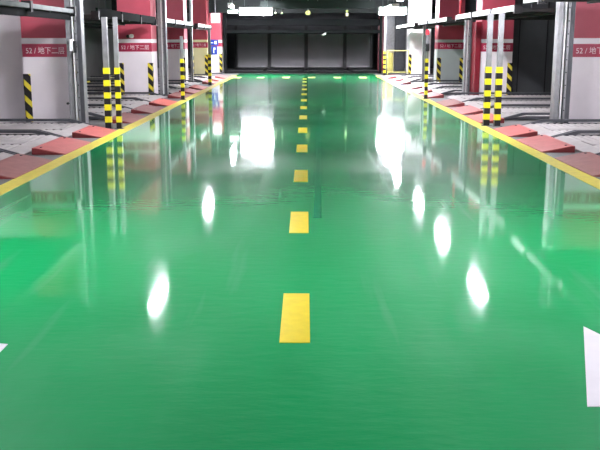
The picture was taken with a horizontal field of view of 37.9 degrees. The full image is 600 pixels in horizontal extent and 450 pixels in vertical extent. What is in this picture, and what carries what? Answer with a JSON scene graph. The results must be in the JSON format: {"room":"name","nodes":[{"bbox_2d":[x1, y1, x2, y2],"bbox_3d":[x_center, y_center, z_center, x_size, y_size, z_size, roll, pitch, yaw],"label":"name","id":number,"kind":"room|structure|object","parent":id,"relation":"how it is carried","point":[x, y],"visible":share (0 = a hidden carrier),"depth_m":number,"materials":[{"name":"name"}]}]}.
{"room":"parking garage","nodes":[
{"label":"parking garage","id":0,"kind":"room"},
{"bbox_2d":[0,0,25,122],"bbox_3d":[-6.843,-3.675,15.983,3.690,3.600,0.200,0,12,0],"label":"wall","id":1,"kind":"structure","parent":0,"point":[12,101],"depth_m":16.05,"materials":[{"name":"white paint"}]},
{"bbox_2d":[83,0,114,77],"bbox_3d":[-8.709,-4.534,20.056,0.100,3.800,59.000,0,12,0],"label":"wall","id":2,"kind":"structure","parent":0,"point":[93,37],"depth_m":36.48,"materials":[{"name":"paint"}]},
{"bbox_2d":[111,0,435,12],"bbox_3d":[0.280,-10.053,39.577,17.600,0.850,0.400,0,12,0],"label":"ceiling","id":3,"kind":"structure","parent":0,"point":[220,6],"depth_m":39.43,"materials":[{"name":"paint"}]},
{"bbox_2d":[156,13,435,67],"bbox_3d":[0.344,-10.616,48.911,17.600,3.800,0.100,0,12,0],"label":"wall","id":4,"kind":"structure","parent":0,"point":[230,36],"depth_m":48.78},
{"bbox_2d":[0,68,599,449],"bbox_3d":[0.141,-2.711,20.379,17.601,0.100,59.000,0,12,0],"label":"floor","id":5,"kind":"structure","parent":0,"point":[449,271],"depth_m":5.52,"materials":[{"name":"green paint"}]},
{"bbox_2d":[0,343,7,351],"bbox_3d":[-1.660,0.861,3.182,0.660,0.003,2.650,0,12,0],"label":"lane arrow","id":6,"kind":"object","parent":5,"relation":"on","point":[2,346],"visible":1,"depth_m":4.37,"materials":[{"name":"white paint"}]},
{"bbox_2d":[0,150,14,159],"bbox_3d":[-6.078,-0.755,10.448,4.792,0.132,2.100,0,12,0],"label":"pallet","id":7,"kind":"object","parent":5,"relation":"on","point":[3,154],"visible":0.44,"depth_m":11.31,"materials":[{"name":"metal"}]},
{"bbox_2d":[0,154,52,178],"bbox_3d":[-3.388,-0.710,10.404,0.450,0.090,1.512,0,12,0],"label":"ramp","id":8,"kind":"object","parent":5,"relation":"on","point":[12,167],"visible":1,"depth_m":10.45,"materials":[{"name":"red paint"}]},
{"bbox_2d":[0,130,60,154],"bbox_3d":[-6.064,-1.198,12.550,4.792,0.132,2.100,0,12,0],"label":"pallet","id":9,"kind":"object","parent":5,"relation":"on","point":[17,144],"visible":0.81,"depth_m":12.82,"materials":[{"name":"metal"}]},
{"bbox_2d":[19,0,70,122],"bbox_3d":[-4.560,-3.491,15.982,0.842,3.240,0.872,0,12,0],"label":"pillar","id":10,"kind":"structure","parent":5,"relation":"on","point":[44,48],"depth_m":15.69,"materials":[{"name":"white paint"}]},
{"bbox_2d":[0,119,91,136],"bbox_3d":[-6.049,-1.625,14.577,4.792,0.132,1.950,0,12,0],"label":"pallet","id":11,"kind":"object","parent":5,"relation":"on","point":[60,129],"visible":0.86,"depth_m":14.78,"materials":[{"name":"metal"}]},
{"bbox_2d":[32,137,90,154],"bbox_3d":[-3.373,-1.136,12.426,0.450,0.090,1.432,0,12,0],"label":"ramp","id":12,"kind":"object","parent":5,"relation":"on","point":[61,145],"visible":1,"depth_m":12.18,"materials":[{"name":"red paint"}]},
{"bbox_2d":[64,0,88,123],"bbox_3d":[-3.942,-3.396,15.264,0.370,3.350,0.410,0,12,0],"label":"steel column","id":13,"kind":"structure","parent":5,"relation":"on","point":[75,37],"depth_m":15.34,"materials":[{"name":"grey metal"}]},
{"bbox_2d":[72,125,115,137],"bbox_3d":[-3.360,-1.536,14.323,0.450,0.090,1.162,0,12,0],"label":"ramp","id":14,"kind":"object","parent":5,"relation":"on","point":[91,131],"visible":1,"depth_m":14.09,"materials":[{"name":"red paint"}]},
{"bbox_2d":[101,17,113,128],"bbox_3d":[-3.333,-2.611,15.046,0.165,1.896,0.165,0,12,0],"label":"striped post","id":15,"kind":"object","parent":5,"relation":"on","point":[104,25],"visible":0.96,"depth_m":15.02,"materials":[{"name":"metal"}]},
{"bbox_2d":[88,104,130,118],"bbox_3d":[-6.025,-2.349,18.010,4.792,0.132,2.250,0,12,0],"label":"pallet","id":16,"kind":"object","parent":5,"relation":"on","point":[99,112],"visible":0.16,"depth_m":18.18,"materials":[{"name":"metal"}]},
{"bbox_2d":[0,76,235,195],"bbox_3d":[-3.022,-1.940,16.475,0.210,0.008,45.000,0,12,0],"label":"edge line","id":17,"kind":"object","parent":5,"relation":"on","point":[22,179],"visible":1,"depth_m":12.19,"materials":[{"name":"yellow paint"}]},
{"bbox_2d":[112,17,123,128],"bbox_3d":[-3.149,-2.611,15.045,0.145,1.896,0.145,0,12,0],"label":"striped post","id":18,"kind":"object","parent":5,"relation":"on","point":[114,19],"visible":1,"depth_m":15.02,"materials":[{"name":"metal"}]},
{"bbox_2d":[88,97,149,108],"bbox_3d":[-6.010,-2.823,20.260,4.792,0.132,2.250,0,12,0],"label":"pallet","id":19,"kind":"object","parent":5,"relation":"on","point":[131,104],"visible":0.23,"depth_m":20.91,"materials":[{"name":"metal"}]},
{"bbox_2d":[87,92,165,101],"bbox_3d":[-5.994,-3.297,22.511,4.792,0.132,2.250,0,12,0],"label":"pallet","id":20,"kind":"object","parent":5,"relation":"on","point":[154,96],"visible":0.26,"depth_m":23.25,"materials":[{"name":"metal"}]},
{"bbox_2d":[112,112,145,122],"bbox_3d":[-3.342,-2.085,16.928,0.450,0.090,1.512,0,12,0],"label":"ramp","id":21,"kind":"object","parent":5,"relation":"on","point":[127,117],"visible":0.84,"depth_m":16.87,"materials":[{"name":"red paint"}]},
{"bbox_2d":[87,86,180,93],"bbox_3d":[-5.971,-3.994,25.817,4.792,0.132,2.100,0,12,0],"label":"pallet","id":22,"kind":"object","parent":5,"relation":"on","point":[174,89],"visible":0.15,"depth_m":26.05,"materials":[{"name":"metal"}]},
{"bbox_2d":[117,0,157,94],"bbox_3d":[-4.438,-5.152,23.864,0.914,3.240,0.872,0,12,0],"label":"pillar","id":23,"kind":"structure","parent":5,"relation":"on","point":[138,67],"depth_m":23.56,"materials":[{"name":"white paint"}]},
{"bbox_2d":[87,83,190,88],"bbox_3d":[-5.956,-4.437,27.919,4.792,0.132,2.100,0,12,0],"label":"pallet","id":24,"kind":"object","parent":5,"relation":"on","point":[186,85],"visible":0.16,"depth_m":28.47,"materials":[{"name":"metal"}]},
{"bbox_2d":[87,80,199,85],"bbox_3d":[-5.941,-4.880,30.021,4.792,0.132,2.100,0,12,0],"label":"pallet","id":25,"kind":"object","parent":5,"relation":"on","point":[189,82],"visible":0.23,"depth_m":30.52,"materials":[{"name":"metal"}]},
{"bbox_2d":[131,104,162,113],"bbox_3d":[-3.326,-2.545,19.109,0.450,0.090,1.512,0,12,0],"label":"ramp","id":26,"kind":"object","parent":5,"relation":"on","point":[143,109],"visible":0.97,"depth_m":18.79,"materials":[{"name":"red paint"}]},
{"bbox_2d":[87,76,207,81],"bbox_3d":[-5.918,-5.583,33.353,4.792,0.132,2.200,0,12,0],"label":"pallet","id":27,"kind":"object","parent":5,"relation":"on","point":[201,78],"visible":0.25,"depth_m":32.30,"materials":[{"name":"metal"}]},
{"bbox_2d":[91,74,214,77],"bbox_3d":[-5.902,-6.046,35.554,4.792,0.132,2.200,0,12,0],"label":"pallet","id":28,"kind":"object","parent":5,"relation":"on","point":[110,74],"visible":0.12,"depth_m":35.59,"materials":[{"name":"metal"}]},
{"bbox_2d":[157,0,168,95],"bbox_3d":[-3.837,-5.315,24.370,0.320,3.350,0.340,0,12,0],"label":"steel column","id":29,"kind":"structure","parent":5,"relation":"on","point":[161,4],"depth_m":24.38,"materials":[{"name":"silver metal"}]},
{"bbox_2d":[149,98,176,105],"bbox_3d":[-3.312,-2.984,21.191,0.450,0.090,1.512,0,12,0],"label":"ramp","id":30,"kind":"object","parent":5,"relation":"on","point":[158,102],"visible":0.97,"depth_m":20.91,"materials":[{"name":"orange paint"}]},
{"bbox_2d":[166,0,187,81],"bbox_3d":[-4.452,-6.709,31.251,0.744,3.240,0.872,0,12,0],"label":"pillar","id":31,"kind":"structure","parent":5,"relation":"on","point":[175,9],"depth_m":30.90,"materials":[{"name":"white paint"}]},
{"bbox_2d":[168,92,190,97],"bbox_3d":[-3.292,-3.569,23.968,0.450,0.090,1.512,0,12,0],"label":"ramp","id":32,"kind":"object","parent":5,"relation":"on","point":[175,94],"visible":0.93,"depth_m":23.63,"materials":[{"name":"red paint"}]},
{"bbox_2d":[180,36,185,99],"bbox_3d":[-3.045,-4.052,22.559,0.150,1.616,0.150,0,12,0],"label":"striped post","id":33,"kind":"object","parent":5,"relation":"on","point":[181,37],"visible":1,"depth_m":22.53,"materials":[{"name":"metal"}]},
{"bbox_2d":[179,88,200,93],"bbox_3d":[-3.278,-4.008,26.050,0.450,0.090,1.512,0,12,0],"label":"ramp","id":34,"kind":"object","parent":5,"relation":"on","point":[187,90],"visible":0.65,"depth_m":25.86,"materials":[{"name":"red paint"}]},
{"bbox_2d":[189,0,193,80],"bbox_3d":[-3.862,-6.715,31.013,0.180,3.350,0.340,0,12,0],"label":"steel column","id":35,"kind":"structure","parent":5,"relation":"on","point":[190,1],"depth_m":31.02,"materials":[{"name":"silver metal"}]},
{"bbox_2d":[189,85,207,89],"bbox_3d":[-3.263,-4.447,28.132,0.450,0.090,1.512,0,12,0],"label":"ramp","id":36,"kind":"object","parent":5,"relation":"on","point":[197,87],"visible":0.95,"depth_m":27.80,"materials":[{"name":"orange paint"}]},
{"bbox_2d":[192,0,208,75],"bbox_3d":[-4.257,-7.963,37.199,0.724,3.240,0.872,0,12,0],"label":"pillar","id":37,"kind":"structure","parent":5,"relation":"on","point":[200,8],"depth_m":36.81,"materials":[{"name":"beige paint"}]},
{"bbox_2d":[207,29,211,84],"bbox_3d":[-3.105,-5.756,29.968,0.170,1.896,0.170,0,12,0],"label":"striped post","id":38,"kind":"object","parent":5,"relation":"on","point":[208,30],"visible":1,"depth_m":29.93,"materials":[{"name":"metal"}]},
{"bbox_2d":[202,80,217,83],"bbox_3d":[-3.238,-5.199,31.701,0.450,0.090,1.512,0,12,0],"label":"ramp","id":39,"kind":"object","parent":5,"relation":"on","point":[205,81],"visible":0.64,"depth_m":31.09,"materials":[{"name":"red paint"}]},
{"bbox_2d":[209,13,223,73],"bbox_3d":[-4.056,-8.944,41.003,0.822,3.590,0.822,0,12,0],"label":"pillar","id":40,"kind":"structure","parent":5,"relation":"on","point":[216,31],"depth_m":40.77,"materials":[{"name":"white paint"}]},
{"bbox_2d":[211,40,217,54],"bbox_3d":[-4.049,-8.288,40.679,0.500,0.680,0.035,0,12,0],"label":"sign","id":41,"kind":"object","parent":40,"relation":"attached to","point":[213,42],"visible":0.88,"depth_m":40.67,"materials":[{"name":"blue plastic"}]},
{"bbox_2d":[212,77,224,80],"bbox_3d":[-3.223,-5.659,33.883,0.450,0.090,1.512,0,12,0],"label":"ramp","id":42,"kind":"object","parent":5,"relation":"on","point":[213,78],"visible":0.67,"depth_m":33.75,"materials":[{"name":"orange paint"}]},
{"bbox_2d":[215,75,228,78],"bbox_3d":[-3.207,-6.119,36.064,0.450,0.090,1.512,0,12,0],"label":"ramp","id":43,"kind":"object","parent":5,"relation":"on","point":[218,76],"visible":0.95,"depth_m":35.66,"materials":[{"name":"red paint"}]},
{"bbox_2d":[279,293,309,342],"bbox_3d":[-0.024,0.506,4.863,0.156,0.003,0.880,0,12,0],"label":"lane marking","id":44,"kind":"object","parent":5,"relation":"on","point":[295,320],"visible":1,"depth_m":4.80,"materials":[{"name":"yellow paint"}]},
{"bbox_2d":[289,212,308,232],"bbox_3d":[-0.006,-0.027,7.396,0.156,0.003,0.880,0,12,0],"label":"lane marking","id":45,"kind":"object","parent":5,"relation":"on","point":[298,221],"visible":1,"depth_m":7.36,"materials":[{"name":"yellow paint"}]},
{"bbox_2d":[294,170,307,181],"bbox_3d":[0.011,-0.561,9.929,0.156,0.003,0.880,0,12,0],"label":"lane marking","id":46,"kind":"object","parent":5,"relation":"on","point":[299,175],"visible":1,"depth_m":9.86,"materials":[{"name":"yellow paint"}]},
{"bbox_2d":[296,145,307,151],"bbox_3d":[0.029,-1.095,12.463,0.156,0.003,0.880,0,12,0],"label":"lane marking","id":47,"kind":"object","parent":5,"relation":"on","point":[300,148],"visible":1,"depth_m":12.43,"materials":[{"name":"yellow paint"}]},
{"bbox_2d":[298,128,306,132],"bbox_3d":[0.047,-1.629,14.996,0.156,0.003,0.880,0,12,0],"label":"lane marking","id":48,"kind":"object","parent":5,"relation":"on","point":[300,130],"visible":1,"depth_m":14.92,"materials":[{"name":"yellow paint"}]},
{"bbox_2d":[299,115,306,118],"bbox_3d":[0.065,-2.163,17.529,0.156,0.003,0.880,0,12,0],"label":"lane marking","id":49,"kind":"object","parent":5,"relation":"on","point":[300,116],"visible":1,"depth_m":17.57,"materials":[{"name":"yellow paint"}]},
{"bbox_2d":[313,107,323,217],"bbox_3d":[0.320,-1.410,13.958,0.121,0.002,13.105,0,12,2],"label":"tyre mark","id":50,"kind":"object","parent":5,"relation":"on","point":[317,190],"visible":1,"depth_m":10.17,"materials":[{"name":"green paint"}]},
{"bbox_2d":[383,17,385,74],"bbox_3d":[3.760,-7.924,38.679,0.160,2.546,0.160,0,12,0],"label":"striped post","id":51,"kind":"object","parent":5,"relation":"on","point":[384,53],"visible":1,"depth_m":38.68,"materials":[{"name":"metal"}]},
{"bbox_2d":[383,75,396,78],"bbox_3d":[3.711,-6.146,36.196,0.450,0.090,1.512,0,12,0],"label":"ramp","id":52,"kind":"object","parent":5,"relation":"on","point":[390,76],"visible":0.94,"depth_m":35.68,"materials":[{"name":"red paint"}]},
{"bbox_2d":[377,16,406,70],"bbox_3d":[4.999,-9.322,44.837,2.000,2.750,0.080,0,12,0],"label":"wall","id":53,"kind":"structure","parent":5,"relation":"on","point":[393,35],"depth_m":44.78,"materials":[{"name":"grey paint"}]},
{"bbox_2d":[388,77,403,80],"bbox_3d":[3.693,-5.624,33.717,0.450,0.090,1.512,0,12,0],"label":"ramp","id":54,"kind":"object","parent":5,"relation":"on","point":[398,78],"visible":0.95,"depth_m":33.50,"materials":[{"name":"orange paint"}]},
{"bbox_2d":[387,50,408,74],"bbox_3d":[4.361,-7.212,38.825,0.960,1.100,0.040,0,12,0],"label":"barrier","id":55,"kind":"object","parent":5,"relation":"on","point":[389,55],"visible":1,"depth_m":38.82,"materials":[{"name":"metal"}]},
{"bbox_2d":[394,80,410,83],"bbox_3d":[3.677,-5.143,31.437,0.450,0.090,1.512,0,12,0],"label":"ramp","id":56,"kind":"object","parent":5,"relation":"on","point":[402,81],"visible":1,"depth_m":31.10,"materials":[{"name":"orange paint"}]},
{"bbox_2d":[403,84,421,88],"bbox_3d":[3.656,-4.495,28.363,0.450,0.090,1.512,0,12,0],"label":"ramp","id":57,"kind":"object","parent":5,"relation":"on","point":[415,86],"visible":0.96,"depth_m":28.14,"materials":[{"name":"red paint"}]},
{"bbox_2d":[397,74,433,78],"bbox_3d":[6.397,-6.023,35.442,4.792,0.132,2.200,0,12,0],"label":"pallet","id":58,"kind":"object","parent":5,"relation":"on","point":[404,75],"visible":0.09,"depth_m":36.04,"materials":[{"name":"metal"}]},
{"bbox_2d":[403,76,433,81],"bbox_3d":[6.381,-5.559,33.241,4.792,0.132,2.200,0,12,0],"label":"pallet","id":59,"kind":"object","parent":5,"relation":"on","point":[411,79],"visible":0.17,"depth_m":32.91,"materials":[{"name":"metal"}]},
{"bbox_2d":[406,0,431,73],"bbox_3d":[5.356,-8.596,39.354,0.982,3.590,1.022,0,12,0],"label":"pillar","id":60,"kind":"structure","parent":5,"relation":"on","point":[418,10],"depth_m":38.90,"materials":[{"name":"white paint"}]},
{"bbox_2d":[411,88,431,92],"bbox_3d":[3.640,-4.036,26.182,0.450,0.090,1.512,0,12,0],"label":"ramp","id":61,"kind":"object","parent":5,"relation":"on","point":[421,90],"visible":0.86,"depth_m":25.97,"materials":[{"name":"orange paint"}]},
{"bbox_2d":[421,18,427,80],"bbox_3d":[4.484,-6.679,31.273,0.260,3.172,0.340,0,12,0],"label":"steel column","id":62,"kind":"structure","parent":5,"relation":"on","point":[425,27],"depth_m":31.34,"materials":[{"name":"silver metal"}]},
{"bbox_2d":[420,92,443,97],"bbox_3d":[3.626,-3.597,24.100,0.450,0.090,1.512,0,12,0],"label":"ramp","id":63,"kind":"object","parent":5,"relation":"on","point":[430,94],"visible":0.94,"depth_m":23.63,"materials":[{"name":"red paint"}]},
{"bbox_2d":[412,80,461,85],"bbox_3d":[6.358,-4.857,29.911,4.792,0.132,2.100,0,12,0],"label":"pallet","id":64,"kind":"object","parent":5,"relation":"on","point":[420,83],"visible":0.13,"depth_m":30.58,"materials":[{"name":"metal"}]},
{"bbox_2d":[422,83,461,88],"bbox_3d":[6.343,-4.414,27.809,4.792,0.132,2.100,0,12,0],"label":"pallet","id":65,"kind":"object","parent":5,"relation":"on","point":[430,86],"visible":0.17,"depth_m":28.55,"materials":[{"name":"metal"}]},
{"bbox_2d":[430,86,461,93],"bbox_3d":[6.328,-3.971,25.707,4.792,0.132,2.100,0,12,0],"label":"pallet","id":66,"kind":"object","parent":5,"relation":"on","point":[445,89],"visible":0.16,"depth_m":26.12,"materials":[{"name":"metal"}]},
{"bbox_2d":[433,0,464,81],"bbox_3d":[5.330,-6.695,31.185,0.924,3.240,0.872,0,12,0],"label":"pillar","id":67,"kind":"structure","parent":5,"relation":"on","point":[449,40],"depth_m":30.85,"materials":[{"name":"grey paint"}]},
{"bbox_2d":[436,99,464,106],"bbox_3d":[3.604,-2.949,21.026,0.450,0.090,1.512,0,12,0],"label":"ramp","id":68,"kind":"object","parent":5,"relation":"on","point":[450,102],"visible":0.97,"depth_m":20.71,"materials":[{"name":"red paint"}]},
{"bbox_2d":[462,3,471,94],"bbox_3d":[4.616,-5.154,24.034,0.270,3.172,0.340,0,12,0],"label":"steel column","id":69,"kind":"structure","parent":5,"relation":"on","point":[467,23],"depth_m":24.05,"materials":[{"name":"silver metal"}]},
{"bbox_2d":[451,105,482,114],"bbox_3d":[3.589,-2.489,18.845,0.450,0.090,1.512,0,12,0],"label":"ramp","id":70,"kind":"object","parent":5,"relation":"on","point":[463,110],"visible":0.93,"depth_m":18.59,"materials":[{"name":"red paint"}]},
{"bbox_2d":[466,113,503,122],"bbox_3d":[3.575,-2.082,16.912,0.450,0.090,1.412,0,12,0],"label":"ramp","id":71,"kind":"object","parent":5,"relation":"on","point":[478,118],"visible":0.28,"depth_m":16.85,"materials":[{"name":"red paint"}]},
{"bbox_2d":[481,13,493,125],"bbox_3d":[3.363,-2.766,15.588,0.165,1.976,0.165,0,12,0],"label":"striped post","id":72,"kind":"object","parent":5,"relation":"on","point":[488,69],"visible":1,"depth_m":15.55,"materials":[{"name":"metal"}]},
{"bbox_2d":[376,76,599,189],"bbox_3d":[3.248,-1.931,16.433,0.210,0.008,45.000,0,12,0],"label":"edge line","id":73,"kind":"object","parent":5,"relation":"on","point":[591,180],"visible":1,"depth_m":12.65,"materials":[{"name":"yellow paint"}]},
{"bbox_2d":[423,30,429,98],"bbox_3d":[3.322,-4.207,22.882,0.145,1.786,0.172,0,12,0],"label":"striped post","id":74,"kind":"object","parent":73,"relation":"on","point":[427,34],"visible":1,"depth_m":22.86,"materials":[{"name":"metal"}]},
{"bbox_2d":[469,0,514,94],"bbox_3d":[5.229,-5.148,23.844,1.022,3.240,0.880,0,12,0],"label":"pillar","id":75,"kind":"structure","parent":5,"relation":"on","point":[479,28],"depth_m":23.54,"materials":[{"name":"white paint"}]},
{"bbox_2d":[491,13,504,126],"bbox_3d":[3.535,-2.745,15.488,0.165,1.976,0.165,0,12,0],"label":"striped post","id":76,"kind":"object","parent":5,"relation":"on","point":[499,69],"visible":1,"depth_m":15.46,"materials":[{"name":"metal"}]},
{"bbox_2d":[446,92,550,101],"bbox_3d":[6.305,-3.274,22.399,4.792,0.132,2.250,0,12,0],"label":"pallet","id":77,"kind":"object","parent":5,"relation":"on","point":[457,96],"visible":0.46,"depth_m":23.00,"materials":[{"name":"metal"}]},
{"bbox_2d":[463,98,550,108],"bbox_3d":[6.289,-2.800,20.148,4.792,0.132,2.250,0,12,0],"label":"pallet","id":78,"kind":"object","parent":5,"relation":"on","point":[478,104],"visible":0.36,"depth_m":20.73,"materials":[{"name":"metal"}]},
{"bbox_2d":[481,104,549,118],"bbox_3d":[6.273,-2.325,17.898,4.792,0.132,2.250,0,12,0],"label":"pallet","id":79,"kind":"object","parent":5,"relation":"on","point":[506,113],"visible":0.5,"depth_m":17.92,"materials":[{"name":"metal"}]},
{"bbox_2d":[493,124,537,136],"bbox_3d":[3.558,-1.570,14.484,0.450,0.090,1.212,0,12,0],"label":"ramp","id":80,"kind":"object","parent":5,"relation":"on","point":[517,130],"visible":0.97,"depth_m":14.26,"materials":[{"name":"red paint"}]},
{"bbox_2d":[516,135,574,152],"bbox_3d":[3.546,-1.194,12.698,0.450,0.090,1.512,0,12,0],"label":"ramp","id":81,"kind":"object","parent":5,"relation":"on","point":[542,143],"visible":1,"depth_m":12.44,"materials":[{"name":"red paint"}]},
{"bbox_2d":[522,119,599,136],"bbox_3d":[6.249,-1.603,14.469,4.792,0.132,1.950,0,12,0],"label":"pallet","id":82,"kind":"object","parent":5,"relation":"on","point":[550,129],"visible":0.8,"depth_m":14.91,"materials":[{"name":"metal"}]},
{"bbox_2d":[549,2,575,122],"bbox_3d":[4.616,-3.391,15.240,0.380,3.350,0.340,0,12,0],"label":"steel column","id":83,"kind":"structure","parent":5,"relation":"on","point":[565,11],"depth_m":15.28,"materials":[{"name":"silver metal"}]},
{"bbox_2d":[553,130,599,154],"bbox_3d":[6.235,-1.175,12.440,4.792,0.132,2.100,0,12,0],"label":"pallet","id":84,"kind":"object","parent":5,"relation":"on","point":[582,143],"visible":0.8,"depth_m":12.86,"materials":[{"name":"metal"}]},
{"bbox_2d":[554,152,599,176],"bbox_3d":[3.531,-0.750,10.590,0.450,0.090,1.562,0,12,0],"label":"ramp","id":85,"kind":"object","parent":5,"relation":"on","point":[588,163],"visible":1,"depth_m":10.73,"materials":[{"name":"red paint"}]},
{"bbox_2d":[569,2,599,122],"bbox_3d":[5.295,-3.477,15.915,0.902,3.240,0.872,0,12,0],"label":"pillar","id":86,"kind":"structure","parent":5,"relation":"on","point":[585,77],"depth_m":15.62,"materials":[{"name":"white paint"}]},
{"bbox_2d":[584,327,599,406],"bbox_3d":[1.537,0.813,3.410,0.670,0.003,2.600,0,12,0],"label":"lane arrow","id":87,"kind":"object","parent":5,"relation":"on","point":[591,338],"visible":1,"depth_m":4.10,"materials":[{"name":"white paint"}]},
{"bbox_2d":[465,0,476,12],"bbox_3d":[7.370,-6.883,31.201,3.300,3.600,0.200,0,12,0],"label":"wall","id":88,"kind":"structure","parent":0,"point":[469,7],"depth_m":30.93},
{"bbox_2d":[511,0,555,94],"bbox_3d":[7.317,-5.293,23.660,3.300,3.600,0.215,0,12,0],"label":"wall","id":89,"kind":"structure","parent":0,"point":[533,40],"depth_m":23.71,"materials":[{"name":"black metal"}]},
{"bbox_3d":[0.141,-6.332,19.615,17.600,0.100,59.000,0,12,0],"label":"ceiling","id":90,"kind":"structure","parent":0,"visible":0},
{"bbox_2d":[0,0,75,19],"bbox_3d":[-6.227,-3.614,11.207,4.740,1.750,7.370,0,12,0],"label":"raised platform","id":91,"kind":"object","parent":90,"relation":"hanging from","point":[27,8],"visible":1,"depth_m":12.82,"materials":[{"name":"grey paint"}]},
{"bbox_2d":[83,8,156,25],"bbox_3d":[-6.168,-5.421,19.659,4.740,1.700,6.620,0,12,0],"label":"raised platform","id":92,"kind":"object","parent":90,"relation":"hanging from","point":[123,18],"visible":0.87,"depth_m":19.12,"materials":[{"name":"black paint"}]},
{"bbox_2d":[84,0,192,28],"bbox_3d":[-6.114,-7.031,27.296,4.740,1.700,6.220,0,12,0],"label":"raised platform","id":93,"kind":"object","parent":90,"relation":"hanging from","point":[172,23],"visible":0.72,"depth_m":27.40,"materials":[{"name":"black metal"}]},
{"bbox_2d":[84,0,211,30],"bbox_3d":[-6.067,-8.453,33.996,4.740,1.680,4.720,0,12,0],"label":"raised platform","id":94,"kind":"object","parent":90,"relation":"hanging from","point":[197,26],"visible":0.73,"depth_m":33.04,"materials":[{"name":"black metal"}]},
{"bbox_2d":[211,11,219,22],"bbox_3d":[-3.822,-9.772,39.331,0.400,1.300,0.130,0,12,0],"label":"box","id":95,"kind":"object","parent":90,"relation":"hanging from","point":[215,17],"visible":1,"depth_m":39.36,"materials":[{"name":"plastic"}]},
{"bbox_2d":[227,0,237,13],"bbox_3d":[-2.916,-9.605,37.668,0.440,0.940,0.058,0,12,0],"label":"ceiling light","id":96,"kind":"object","parent":90,"relation":"hanging from","point":[232,11],"visible":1,"depth_m":37.73,"materials":[{"name":"white plastic"}]},
{"bbox_2d":[239,0,272,14],"bbox_3d":[-1.878,-9.481,37.251,1.420,1.010,0.500,0,12,0],"label":"lamp","id":97,"kind":"object","parent":90,"relation":"hanging from","point":[244,10],"visible":1,"depth_m":37.10,"materials":[{"name":"white plastic"}]},
{"bbox_2d":[260,0,374,8],"bbox_3d":[0.771,-9.838,38.189,5.000,0.700,0.600,0,12,0],"label":"duct","id":98,"kind":"object","parent":90,"relation":"hanging from","point":[317,4],"visible":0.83,"depth_m":37.94,"materials":[{"name":"metal"}]},
{"bbox_2d":[383,4,398,9],"bbox_3d":[3.503,-8.783,33.633,0.300,0.885,3.420,0,12,0],"label":"lamp","id":99,"kind":"object","parent":90,"relation":"hanging from","point":[390,6],"visible":1,"depth_m":33.06,"materials":[{"name":"white"}]},
{"bbox_2d":[378,6,406,14],"bbox_3d":[3.881,-9.348,36.618,1.170,1.010,0.500,0,12,0],"label":"lamp","id":100,"kind":"object","parent":90,"relation":"hanging from","point":[401,10],"visible":0.93,"depth_m":36.46,"materials":[{"name":"white"}]},
{"bbox_2d":[396,23,434,29],"bbox_3d":[6.555,-8.686,34.932,4.740,1.610,6.820,0,12,0],"label":"raised platform","id":101,"kind":"object","parent":90,"relation":"hanging from","point":[415,26],"visible":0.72,"depth_m":35.06,"materials":[{"name":"black metal"}]},
{"bbox_2d":[419,17,475,25],"bbox_3d":[6.501,-7.072,27.251,4.740,1.600,6.120,0,12,0],"label":"raised platform","id":102,"kind":"object","parent":90,"relation":"hanging from","point":[446,21],"visible":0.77,"depth_m":26.72,"materials":[{"name":"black metal"}]},
{"bbox_2d":[459,0,461,14],"bbox_3d":[4.452,-6.490,24.151,0.060,1.460,0.060,0,12,0],"label":"riser pipe","id":103,"kind":"object","parent":90,"relation":"attached to","point":[460,1],"visible":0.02,"depth_m":24.21,"materials":[{"name":"red metal"}]},
{"bbox_2d":[455,3,555,20],"bbox_3d":[6.447,-5.467,19.612,4.740,1.590,6.720,0,12,0],"label":"raised platform","id":104,"kind":"object","parent":90,"relation":"hanging from","point":[514,12],"visible":0.75,"depth_m":18.84,"materials":[{"name":"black metal"}]},
{"bbox_2d":[523,0,599,3],"bbox_3d":[6.393,-3.883,11.828,4.740,1.480,8.060,0,12,0],"label":"raised platform","id":105,"kind":"object","parent":90,"relation":"hanging from","point":[524,1],"visible":1,"depth_m":14.72,"materials":[{"name":"grey paint"}]},
{"bbox_3d":[0.314,-7.908,45.036,6.240,0.100,8.600,0,12,0],"label":"floor","id":106,"kind":"structure","parent":0,"visible":0},
{"bbox_2d":[223,13,382,73],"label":"garage door","id":107,"kind":"structure","parent":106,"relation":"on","point":[284,51],"depth_m":46.19,"materials":[{"name":"black metal"}]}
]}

